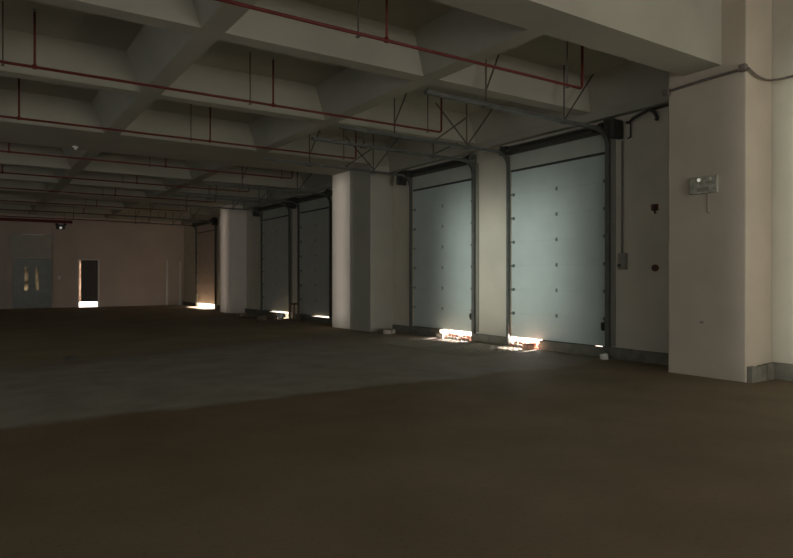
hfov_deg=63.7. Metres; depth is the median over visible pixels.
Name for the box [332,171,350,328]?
pillar
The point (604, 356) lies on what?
stone
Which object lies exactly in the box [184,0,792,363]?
wall
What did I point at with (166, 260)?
trim
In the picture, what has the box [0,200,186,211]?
pipe
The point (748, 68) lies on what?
cable
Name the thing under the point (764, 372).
baseboard
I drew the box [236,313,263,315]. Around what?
plank
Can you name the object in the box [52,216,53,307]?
trim
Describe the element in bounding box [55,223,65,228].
wall lamp
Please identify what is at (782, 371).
baseboard
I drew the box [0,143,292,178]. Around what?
pipe
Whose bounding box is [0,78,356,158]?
pipe
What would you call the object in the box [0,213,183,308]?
wall
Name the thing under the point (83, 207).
pipe
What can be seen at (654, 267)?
switch box
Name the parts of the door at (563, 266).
backing plate, header panel, lock handle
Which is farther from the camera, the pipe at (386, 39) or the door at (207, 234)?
the door at (207, 234)
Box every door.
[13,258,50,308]
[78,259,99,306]
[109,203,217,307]
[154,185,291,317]
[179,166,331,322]
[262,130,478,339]
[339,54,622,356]
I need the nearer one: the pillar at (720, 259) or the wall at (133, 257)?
the pillar at (720, 259)
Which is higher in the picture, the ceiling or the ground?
the ceiling
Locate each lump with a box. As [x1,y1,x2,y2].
[257,315,266,319]
[265,313,277,318]
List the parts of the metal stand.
leg frame, leg frame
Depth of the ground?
18.91 m
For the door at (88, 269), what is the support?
in the wall at (133, 257)
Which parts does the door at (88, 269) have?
pane, raised panel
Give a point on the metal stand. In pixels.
(290, 304)
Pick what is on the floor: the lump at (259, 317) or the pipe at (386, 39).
the lump at (259, 317)
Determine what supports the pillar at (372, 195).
on the floor
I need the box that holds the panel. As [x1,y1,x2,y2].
[10,233,51,257]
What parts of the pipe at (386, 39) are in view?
hanger rod, hanger rod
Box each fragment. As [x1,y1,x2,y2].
[436,333,444,338]
[522,343,533,349]
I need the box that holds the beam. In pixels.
[181,94,668,224]
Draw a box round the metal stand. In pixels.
[289,303,299,320]
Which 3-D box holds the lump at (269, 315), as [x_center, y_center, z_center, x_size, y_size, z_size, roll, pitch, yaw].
[-4.569,1.352,23.346,0.391,0.235,0.331,0,0,8]
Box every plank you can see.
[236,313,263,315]
[238,316,256,318]
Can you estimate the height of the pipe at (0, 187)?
0.890 m
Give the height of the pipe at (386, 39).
0.890 m
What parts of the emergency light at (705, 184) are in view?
pale plate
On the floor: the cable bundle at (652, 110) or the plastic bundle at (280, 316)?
the plastic bundle at (280, 316)
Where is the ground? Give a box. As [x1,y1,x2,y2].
[79,302,539,342]
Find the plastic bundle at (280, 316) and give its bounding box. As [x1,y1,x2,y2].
[277,313,283,319]
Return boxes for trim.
[5,231,6,308]
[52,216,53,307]
[166,260,167,304]
[179,261,180,304]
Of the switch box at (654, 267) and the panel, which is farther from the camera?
the panel
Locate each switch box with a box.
[651,204,657,213]
[651,264,658,270]
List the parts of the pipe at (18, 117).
hanger rod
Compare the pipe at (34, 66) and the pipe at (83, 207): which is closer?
the pipe at (34, 66)
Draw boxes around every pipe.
[0,1,441,132]
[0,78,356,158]
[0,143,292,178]
[0,165,249,192]
[0,187,215,202]
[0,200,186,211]
[0,207,165,217]
[0,218,71,223]
[3,213,149,222]
[215,0,583,88]
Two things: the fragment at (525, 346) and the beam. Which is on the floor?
the fragment at (525, 346)
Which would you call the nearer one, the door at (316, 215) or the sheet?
the sheet
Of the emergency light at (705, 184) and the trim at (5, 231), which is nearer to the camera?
the emergency light at (705, 184)
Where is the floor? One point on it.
(173, 431)
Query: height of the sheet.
0.018 m
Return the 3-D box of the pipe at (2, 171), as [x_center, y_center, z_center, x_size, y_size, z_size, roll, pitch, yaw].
[-9.745,-3.369,18.679,11.340,0.890,0.060,0,0,-34]
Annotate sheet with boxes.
[390,339,529,355]
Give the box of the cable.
[747,67,792,80]
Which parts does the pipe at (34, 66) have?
hanger rod, hanger rod, hanger rod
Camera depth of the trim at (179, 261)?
35.80 m
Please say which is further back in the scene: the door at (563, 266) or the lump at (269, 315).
the lump at (269, 315)
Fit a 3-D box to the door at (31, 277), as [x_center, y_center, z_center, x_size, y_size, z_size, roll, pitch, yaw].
[-18.197,0.224,31.883,1.666,2.470,0.120,0,0,-34]
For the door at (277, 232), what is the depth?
25.01 m
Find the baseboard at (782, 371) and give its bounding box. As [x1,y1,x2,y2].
[183,301,792,380]
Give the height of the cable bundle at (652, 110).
0.479 m
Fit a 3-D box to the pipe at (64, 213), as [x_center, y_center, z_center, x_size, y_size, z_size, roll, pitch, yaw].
[-17.880,-3.385,30.863,11.340,0.890,0.060,0,0,-34]
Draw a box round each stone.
[383,328,395,333]
[600,353,608,359]
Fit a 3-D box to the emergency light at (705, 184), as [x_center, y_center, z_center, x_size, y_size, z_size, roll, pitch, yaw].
[4.636,-1.270,9.659,0.097,0.564,0.440,0,0,-34]
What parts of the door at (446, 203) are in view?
backing plate, header panel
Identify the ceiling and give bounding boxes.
[0,0,721,221]
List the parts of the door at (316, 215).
backing plate, header panel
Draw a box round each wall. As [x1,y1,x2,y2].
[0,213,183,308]
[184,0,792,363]
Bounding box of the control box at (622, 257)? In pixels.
[617,141,627,269]
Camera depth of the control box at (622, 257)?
11.74 m
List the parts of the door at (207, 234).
header panel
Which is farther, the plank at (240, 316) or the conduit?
the plank at (240, 316)
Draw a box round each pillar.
[220,205,245,312]
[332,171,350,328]
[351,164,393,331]
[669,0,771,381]
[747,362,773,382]
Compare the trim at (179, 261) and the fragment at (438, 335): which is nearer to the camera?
the fragment at (438, 335)
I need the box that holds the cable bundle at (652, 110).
[625,103,668,138]
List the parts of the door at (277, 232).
backing plate, header panel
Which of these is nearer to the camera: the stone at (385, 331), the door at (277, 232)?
the stone at (385, 331)
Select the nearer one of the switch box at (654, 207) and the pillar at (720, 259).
the pillar at (720, 259)
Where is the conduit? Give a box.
[662,63,747,95]
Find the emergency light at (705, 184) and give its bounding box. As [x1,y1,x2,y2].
[689,175,717,212]
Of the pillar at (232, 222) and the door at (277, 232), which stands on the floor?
the pillar at (232, 222)
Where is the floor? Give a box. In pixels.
[0,305,792,557]
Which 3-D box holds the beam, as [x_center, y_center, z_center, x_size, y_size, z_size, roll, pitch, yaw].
[-3.580,-3.110,23.259,0.160,0.160,30.530,0,0,-34]
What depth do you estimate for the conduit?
9.60 m

